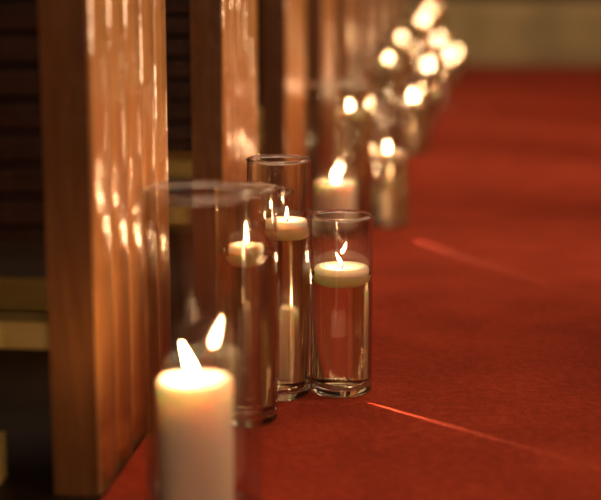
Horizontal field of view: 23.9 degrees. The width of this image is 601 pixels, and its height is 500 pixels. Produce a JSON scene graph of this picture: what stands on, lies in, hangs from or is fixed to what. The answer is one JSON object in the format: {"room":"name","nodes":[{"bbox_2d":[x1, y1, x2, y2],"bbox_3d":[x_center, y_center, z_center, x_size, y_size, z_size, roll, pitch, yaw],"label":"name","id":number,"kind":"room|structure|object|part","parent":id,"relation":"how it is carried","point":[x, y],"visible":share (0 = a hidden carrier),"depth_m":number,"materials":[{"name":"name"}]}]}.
{"room":"church","nodes":[
{"label":"church","id":0,"kind":"room"},
{"bbox_2d":[0,105,371,499],"bbox_3d":[1.200,-0.537,6.162,9.400,0.092,15.500,1,11,6],"label":"floor","id":1,"kind":"structure","parent":0,"point":[25,382],"depth_m":2.15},
{"bbox_2d":[0,0,171,495],"bbox_3d":[-1.839,-0.247,1.907,3.300,0.928,0.400,1,11,6],"label":"pew","id":2,"kind":"object","parent":1,"relation":"on","point":[84,125],"visible":0.93,"depth_m":1.60,"materials":[{"name":"brown wood"}]},
{"bbox_3d":[-1.886,-0.350,1.731,3.240,0.620,0.065,1,11,6],"label":"backrest","id":3,"kind":"part","parent":2,"relation":"part of","materials":[{"name":"brown wood"}]},
{"bbox_3d":[-0.233,-0.213,1.728,0.052,0.928,0.400,1,11,6],"label":"panel","id":4,"kind":"part","parent":2,"relation":"part of","materials":[{"name":"brown wood"}]},
{"bbox_2d":[0,0,257,319],"bbox_3d":[-1.742,-0.406,2.746,3.300,0.928,0.400,1,11,6],"label":"pew","id":5,"kind":"object","parent":1,"relation":"on","point":[212,60],"visible":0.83,"depth_m":2.43,"materials":[{"name":"brown wood"}]},
{"bbox_3d":[-1.790,-0.509,2.571,3.240,0.620,0.065,1,11,6],"label":"backrest","id":6,"kind":"part","parent":5,"relation":"part of","materials":[{"name":"brown wood"}]},
{"bbox_3d":[-0.136,-0.372,2.567,0.052,0.928,0.400,1,11,6],"label":"panel","id":7,"kind":"part","parent":5,"relation":"part of","materials":[{"name":"brown wood"}]},
{"bbox_2d":[168,0,305,229],"bbox_3d":[-1.645,-0.566,3.586,3.300,0.928,0.400,1,11,6],"label":"pew","id":8,"kind":"object","parent":1,"relation":"on","point":[281,24],"visible":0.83,"depth_m":3.26,"materials":[{"name":"brown wood"}]},
{"bbox_3d":[-1.693,-0.669,3.410,3.240,0.620,0.065,1,11,6],"label":"backrest","id":9,"kind":"part","parent":8,"relation":"part of","materials":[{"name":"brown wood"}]},
{"bbox_3d":[-0.040,-0.532,3.407,0.052,0.928,0.400,1,11,6],"label":"panel","id":10,"kind":"part","parent":8,"relation":"part of","materials":[{"name":"brown wood"}]},
{"bbox_2d":[168,0,335,181],"bbox_3d":[-1.548,-0.726,4.425,3.300,0.928,0.400,1,11,6],"label":"pew","id":11,"kind":"object","parent":1,"relation":"on","point":[320,14],"visible":0.25,"depth_m":4.12,"materials":[{"name":"brown wood"}]},
{"bbox_3d":[0.057,-0.692,4.246,0.052,0.928,0.400,1,11,6],"label":"panel","id":12,"kind":"part","parent":11,"relation":"part of","materials":[{"name":"brown wood"}]},
{"bbox_2d":[258,0,355,145],"bbox_3d":[-1.452,-0.886,5.264,3.300,0.928,0.400,1,11,6],"label":"pew","id":13,"kind":"object","parent":1,"relation":"on","point":[345,9],"visible":0.2,"depth_m":4.93,"materials":[{"name":"brown wood"}]},
{"bbox_3d":[0.154,-0.852,5.086,0.052,0.928,0.400,1,11,6],"label":"panel","id":14,"kind":"part","parent":13,"relation":"part of","materials":[{"name":"brown wood"}]},
{"bbox_2d":[258,0,370,111],"bbox_3d":[-1.355,-1.045,6.104,3.300,0.928,0.400,1,11,6],"label":"pew","id":15,"kind":"object","parent":1,"relation":"on","point":[363,7],"visible":0.18,"depth_m":5.78,"materials":[{"name":"brown wood"}]},
{"bbox_3d":[0.251,-1.011,5.925,0.052,0.928,0.400,1,11,6],"label":"panel","id":16,"kind":"part","parent":15,"relation":"part of","materials":[{"name":"brown wood"}]},
{"bbox_2d":[101,65,600,499],"bbox_3d":[0.956,-0.211,4.178,1.749,0.008,11.250,1,11,6],"label":"carpet","id":17,"kind":"object","parent":1,"relation":"on","point":[486,306],"visible":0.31,"depth_m":2.36,"materials":[{"name":"red carpet"}]},
{"bbox_2d":[141,181,261,499],"bbox_3d":[-0.102,0.114,1.488,0.123,0.359,0.123,1,11,6],"label":"vase","id":18,"kind":"object","parent":17,"relation":"on","point":[237,496],"visible":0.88,"depth_m":1.47,"materials":[{"name":"clear glass"}]},
{"bbox_2d":[156,342,233,499],"bbox_3d":[-0.112,0.187,1.503,0.081,0.186,0.081,1,11,6],"label":"pillar candle","id":19,"kind":"object","parent":18,"relation":"in","point":[194,406],"visible":1,"depth_m":1.47,"materials":[{"name":"beige wax"}]},
{"bbox_2d":[214,182,277,427],"bbox_3d":[-0.070,0.071,1.845,0.082,0.310,0.082,1,11,6],"label":"vase","id":20,"kind":"object","parent":17,"relation":"on","point":[236,275],"visible":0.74,"depth_m":1.82,"materials":[{"name":"clear glass"}]},
{"bbox_2d":[228,229,263,254],"bbox_3d":[-0.070,-0.004,1.831,0.046,0.046,0.046,1,11,6],"label":"candle","id":21,"kind":"object","parent":20,"relation":"on","point":[246,247],"visible":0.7,"depth_m":1.82,"materials":[{"name":"beige wax"}]},
{"bbox_2d":[216,185,293,249],"bbox_3d":[-0.071,0.030,2.216,0.122,0.251,0.122,1,11,6],"label":"vase","id":22,"kind":"object","parent":17,"relation":"on","point":[291,190],"visible":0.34,"depth_m":2.18,"materials":[{"name":"clear glass"}]},
{"bbox_2d":[246,154,310,400],"bbox_3d":[-0.030,0.038,1.962,0.089,0.332,0.089,1,11,6],"label":"vase","id":23,"kind":"object","parent":17,"relation":"on","point":[293,246],"visible":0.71,"depth_m":1.94,"materials":[{"name":"clear glass"}]},
{"bbox_2d":[265,209,307,229],"bbox_3d":[-0.019,-0.038,1.951,0.058,0.044,0.058,1,11,6],"label":"candle","id":24,"kind":"object","parent":23,"relation":"on","point":[286,222],"visible":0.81,"depth_m":1.93,"materials":[{"name":"beige wax"}]},
{"bbox_2d":[303,81,373,235],"bbox_3d":[0.086,-0.211,3.249,0.162,0.339,0.162,1,11,6],"label":"vase","id":25,"kind":"object","parent":17,"relation":"on","point":[361,227],"visible":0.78,"depth_m":3.23,"materials":[{"name":"clear glass"}]},
{"bbox_2d":[315,169,354,228],"bbox_3d":[0.080,-0.122,3.266,0.092,0.133,0.092,1,11,6],"label":"pillar candle","id":26,"kind":"object","parent":25,"relation":"in","point":[335,193],"visible":0.97,"depth_m":3.23,"materials":[{"name":"beige wax"}]},
{"bbox_2d":[310,209,373,397],"bbox_3d":[0.057,0.074,1.985,0.089,0.252,0.089,1,11,6],"label":"vase","id":27,"kind":"object","parent":17,"relation":"on","point":[340,308],"visible":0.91,"depth_m":1.96,"materials":[{"name":"clear glass"}]},
{"bbox_2d":[314,254,368,277],"bbox_3d":[0.057,0.026,1.976,0.077,0.045,0.077,1,11,6],"label":"candle","id":28,"kind":"object","parent":27,"relation":"on","point":[336,269],"visible":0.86,"depth_m":1.96,"materials":[{"name":"beige wax"}]},
{"bbox_2d":[331,79,368,216],"bbox_3d":[0.121,-0.251,3.483,0.092,0.330,0.092,1,11,6],"label":"vase","id":29,"kind":"object","parent":17,"relation":"on","point":[348,141],"visible":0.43,"depth_m":3.45,"materials":[{"name":"clear glass"}]},
{"bbox_2d":[336,103,363,114],"bbox_3d":[0.121,-0.340,3.466,0.070,0.046,0.070,1,11,6],"label":"candle","id":30,"kind":"object","parent":29,"relation":"on","point":[349,111],"visible":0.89,"depth_m":3.44,"materials":[{"name":"beige wax"}]},
{"bbox_2d":[349,50,391,153],"bbox_3d":[0.231,-0.487,4.696,0.142,0.341,0.142,1,11,6],"label":"vase","id":31,"kind":"object","parent":17,"relation":"on","point":[350,51],"visible":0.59,"depth_m":4.67,"materials":[{"name":"clear glass"}]},
{"bbox_2d":[364,102,382,151],"bbox_3d":[0.231,-0.412,4.710,0.084,0.165,0.084,1,11,6],"label":"pillar candle","id":32,"kind":"object","parent":31,"relation":"in","point":[377,128],"visible":0.41,"depth_m":4.68,"materials":[{"name":"beige wax"}]},
{"bbox_2d":[366,53,388,105],"bbox_3d":[0.323,-0.644,5.679,0.122,0.281,0.122,1,11,6],"label":"vase","id":33,"kind":"object","parent":17,"relation":"on","point":[371,54],"visible":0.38,"depth_m":5.66,"materials":[{"name":"clear glass"}]},
{"bbox_2d":[360,105,403,150],"bbox_3d":[0.208,-0.240,3.639,0.112,0.251,0.112,1,11,6],"label":"vase","id":34,"kind":"object","parent":17,"relation":"on","point":[387,106],"visible":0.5,"depth_m":3.61,"materials":[{"name":"clear glass"}]},
{"bbox_2d":[366,118,409,227],"bbox_3d":[0.205,-0.182,3.343,0.102,0.248,0.102,1,11,6],"label":"vase","id":35,"kind":"object","parent":17,"relation":"on","point":[390,174],"visible":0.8,"depth_m":3.31,"materials":[{"name":"clear glass"}]},
{"bbox_2d":[369,145,405,156],"bbox_3d":[0.205,-0.228,3.334,0.086,0.046,0.086,1,11,6],"label":"candle","id":36,"kind":"object","parent":35,"relation":"on","point":[376,153],"visible":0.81,"depth_m":3.31,"materials":[{"name":"beige wax"}]},
{"bbox_2d":[375,36,401,148],"bbox_3d":[0.302,-0.541,4.872,0.092,0.380,0.092,1,11,6],"label":"vase","id":37,"kind":"object","parent":17,"relation":"on","point":[382,71],"visible":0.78,"depth_m":4.84,"materials":[{"name":"clear glass"}]},
{"bbox_2d":[378,56,398,63],"bbox_3d":[0.302,-0.647,4.852,0.072,0.051,0.072,1,11,6],"label":"candle","id":38,"kind":"object","parent":37,"relation":"on","point":[388,61],"visible":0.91,"depth_m":4.83,"materials":[{"name":"beige wax"}]},
{"bbox_2d":[386,38,410,59],"bbox_3d":[0.492,-0.923,7.144,0.122,0.281,0.122,1,11,6],"label":"vase","id":39,"kind":"object","parent":17,"relation":"on","point":[387,38],"visible":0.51,"depth_m":7.11,"materials":[{"name":"clear glass"}]},
{"bbox_2d":[383,28,414,91],"bbox_3d":[0.434,-0.799,6.283,0.142,0.361,0.142,1,11,6],"label":"vase","id":40,"kind":"object","parent":17,"relation":"on","point":[383,28],"visible":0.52,"depth_m":6.25,"materials":[{"name":"clear glass"}]},
{"bbox_2d":[389,24,412,100],"bbox_3d":[0.392,-0.682,5.562,0.096,0.400,0.096,1,11,6],"label":"vase","id":41,"kind":"object","parent":17,"relation":"on","point":[407,48],"visible":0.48,"depth_m":5.52,"materials":[{"name":"clear glass"}]},
{"bbox_2d":[391,38,409,42],"bbox_3d":[0.392,-0.818,5.536,0.075,0.051,0.075,1,11,6],"label":"candle","id":42,"kind":"object","parent":41,"relation":"on","point":[392,41],"visible":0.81,"depth_m":5.51,"materials":[{"name":"beige wax"}]},
{"bbox_2d":[398,77,427,153],"bbox_3d":[0.375,-0.449,4.737,0.096,0.250,0.096,1,11,6],"label":"vase","id":43,"kind":"object","parent":17,"relation":"on","point":[416,113],"visible":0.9,"depth_m":4.71,"materials":[{"name":"clear glass"}]},
{"bbox_2d":[402,92,423,102],"bbox_3d":[0.375,-0.501,4.728,0.075,0.051,0.075,1,11,6],"label":"candle","id":44,"kind":"object","parent":43,"relation":"on","point":[413,100],"visible":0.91,"depth_m":4.70,"materials":[{"name":"beige wax"}]},
{"bbox_2d":[404,33,423,98],"bbox_3d":[0.518,-0.824,6.494,0.092,0.330,0.092,1,11,6],"label":"vase","id":45,"kind":"object","parent":17,"relation":"on","point":[419,59],"visible":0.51,"depth_m":6.45,"materials":[{"name":"clear glass"}]},
{"bbox_2d":[401,18,426,35],"bbox_3d":[0.624,-1.096,7.843,0.142,0.361,0.142,1,11,6],"label":"vase","id":46,"kind":"object","parent":17,"relation":"on","point":[401,18],"visible":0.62,"depth_m":7.80,"materials":[{"name":"clear glass"}]},
{"bbox_2d":[402,81,434,146],"bbox_3d":[0.410,-0.475,4.954,0.112,0.221,0.112,1,11,6],"label":"vase","id":47,"kind":"object","parent":17,"relation":"on","point":[429,143],"visible":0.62,"depth_m":4.94,"materials":[{"name":"clear glass"}]},
{"bbox_2d":[413,10,431,66],"bbox_3d":[0.606,-0.979,7.069,0.096,0.420,0.096,1,11,6],"label":"vase","id":48,"kind":"object","parent":17,"relation":"on","point":[426,28],"visible":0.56,"depth_m":7.02,"materials":[{"name":"clear glass"}]},
{"bbox_2d":[415,18,429,22],"bbox_3d":[0.606,-1.134,7.039,0.075,0.051,0.075,1,11,6],"label":"candle","id":49,"kind":"object","parent":48,"relation":"on","point":[422,21],"visible":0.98,"depth_m":7.01,"materials":[{"name":"beige wax"}]},
{"bbox_2d":[414,69,438,126],"bbox_3d":[0.497,-0.601,5.617,0.096,0.220,0.096,1,11,6],"label":"vase","id":50,"kind":"object","parent":17,"relation":"on","point":[427,96],"visible":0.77,"depth_m":5.59,"materials":[{"name":"clear glass"}]},
{"bbox_2d":[417,85,435,90],"bbox_3d":[0.497,-0.638,5.609,0.075,0.051,0.075,1,11,6],"label":"candle","id":51,"kind":"object","parent":50,"relation":"on","point":[418,89],"visible":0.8,"depth_m":5.59,"materials":[{"name":"beige wax"}]},
{"bbox_2d":[417,53,438,89],"bbox_3d":[0.565,-0.746,6.298,0.096,0.250,0.096,1,11,6],"label":"vase","id":52,"kind":"object","parent":17,"relation":"on","point":[432,76],"visible":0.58,"depth_m":6.26,"materials":[{"name":"clear glass"}]},
{"bbox_2d":[420,63,436,69],"bbox_3d":[0.565,-0.808,6.286,0.075,0.051,0.075,1,11,6],"label":"candle","id":53,"kind":"object","parent":52,"relation":"on","point":[428,67],"visible":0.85,"depth_m":6.28,"materials":[{"name":"beige wax"}]},
{"bbox_2d":[421,1,437,49],"bbox_3d":[0.728,-1.179,8.041,0.092,0.450,0.092,1,11,6],"label":"vase","id":54,"kind":"object","parent":17,"relation":"on","point":[432,18],"visible":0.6,"depth_m":8.00,"materials":[{"name":"clear glass"}]},
{"bbox_2d":[424,62,447,106],"bbox_3d":[0.618,-0.758,6.495,0.112,0.201,0.112,1,11,6],"label":"vase","id":55,"kind":"object","parent":17,"relation":"on","point":[442,104],"visible":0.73,"depth_m":6.47,"materials":[{"name":"clear glass"}]},
{"bbox_2d":[438,89,442,103],"bbox_3d":[0.618,-0.718,6.502,0.066,0.095,0.066,1,11,6],"label":"pillar candle","id":56,"kind":"object","parent":55,"relation":"in","point":[440,91],"visible":0.25,"depth_m":6.48,"materials":[{"name":"beige wax"}]},
{"bbox_2d":[430,7,443,38],"bbox_3d":[0.877,-1.403,9.159,0.092,0.470,0.092,1,11,6],"label":"vase","id":57,"kind":"object","parent":17,"relation":"on","point":[440,14],"visible":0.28,"depth_m":9.11,"materials":[{"name":"clear glass"}]},
{"bbox_2d":[431,38,447,84],"bbox_3d":[0.765,-1.043,7.858,0.096,0.250,0.096,1,11,6],"label":"vase","id":58,"kind":"object","parent":17,"relation":"on","point":[442,57],"visible":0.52,"depth_m":7.82,"materials":[{"name":"clear glass"}]},
{"bbox_2d":[432,50,449,95],"bbox_3d":[0.691,-0.889,7.127,0.112,0.221,0.112,1,11,6],"label":"vase","id":59,"kind":"object","parent":17,"relation":"on","point":[444,93],"visible":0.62,"depth_m":7.11,"materials":[{"name":"clear glass"}]},
{"bbox_2d":[438,75,444,92],"bbox_3d":[0.691,-0.849,7.135,0.066,0.115,0.066,1,11,6],"label":"pillar candle","id":60,"kind":"object","parent":59,"relation":"in","point":[441,77],"visible":0.28,"depth_m":7.11,"materials":[{"name":"beige wax"}]},
{"bbox_2d":[437,32,445,49],"bbox_3d":[0.864,-1.238,8.885,0.096,0.250,0.096,1,11,6],"label":"vase","id":61,"kind":"object","parent":17,"relation":"on","point":[440,43],"visible":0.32,"depth_m":8.84,"materials":[{"name":"clear glass"}]},
{"bbox_2d":[444,46,459,81],"bbox_3d":[0.863,-1.063,8.099,0.092,0.200,0.092,1,11,6],"label":"vase","id":62,"kind":"object","parent":17,"relation":"on","point":[453,66],"visible":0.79,"depth_m":8.07,"materials":[{"name":"clear glass"}]},
{"bbox_2d":[449,42,463,71],"bbox_3d":[0.984,-1.220,8.977,0.092,0.180,0.092,1,11,6],"label":"vase","id":63,"kind":"object","parent":17,"relation":"on","point":[456,56],"visible":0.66,"depth_m":8.95,"materials":[{"name":"clear glass"}]},
{"bbox_2d":[370,0,382,104],"bbox_3d":[-1.258,-1.205,6.943,3.300,0.928,0.400,1,11,6],"label":"pew","id":64,"kind":"object","parent":1,"relation":"on","point":[376,5],"visible":0.06,"depth_m":6.61,"materials":[{"name":"brown wood"}]},
{"bbox_3d":[0.347,-1.171,6.765,0.052,0.928,0.400,1,11,6],"label":"panel","id":65,"kind":"part","parent":64,"relation":"part of","materials":[{"name":"brown wood"}]},
{"bbox_2d":[382,0,390,59],"bbox_3d":[-1.161,-1.365,7.783,3.300,0.928,0.400,1,11,6],"label":"pew","id":66,"kind":"object","parent":1,"relation":"on","point":[386,4],"visible":0.07,"depth_m":7.44,"materials":[{"name":"brown wood"}]},
{"bbox_3d":[0.444,-1.331,7.604,0.052,0.928,0.400,1,11,6],"label":"panel","id":67,"kind":"part","parent":66,"relation":"part of","materials":[{"name":"brown wood"}]},
{"bbox_2d":[391,0,397,40],"bbox_3d":[-1.065,-1.525,8.622,3.300,0.928,0.400,1,11,6],"label":"pew","id":68,"kind":"object","parent":1,"relation":"on","point":[394,3],"visible":0.09,"depth_m":8.28,"materials":[{"name":"brown wood"}]},
{"bbox_3d":[0.541,-1.491,8.444,0.052,0.928,0.400,1,11,6],"label":"panel","id":69,"kind":"part","parent":68,"relation":"part of","materials":[{"name":"brown wood"}]},
{"bbox_2d":[398,0,403,37],"bbox_3d":[-0.968,-1.684,9.462,3.300,0.928,0.400,1,11,6],"label":"pew","id":70,"kind":"object","parent":1,"relation":"on","point":[400,2],"visible":0.06,"depth_m":9.12,"materials":[{"name":"brown wood"}]},
{"bbox_3d":[0.638,-1.650,9.283,0.052,0.928,0.400,1,11,6],"label":"panel","id":71,"kind":"part","parent":70,"relation":"part of","materials":[{"name":"brown wood"}]},
{"bbox_2d":[404,0,600,65],"bbox_3d":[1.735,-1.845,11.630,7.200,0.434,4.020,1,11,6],"label":"wall","id":72,"kind":"structure","parent":1,"relation":"on","point":[492,32],"depth_m":9.79,"materials":[{"name":"paint"}]}
]}

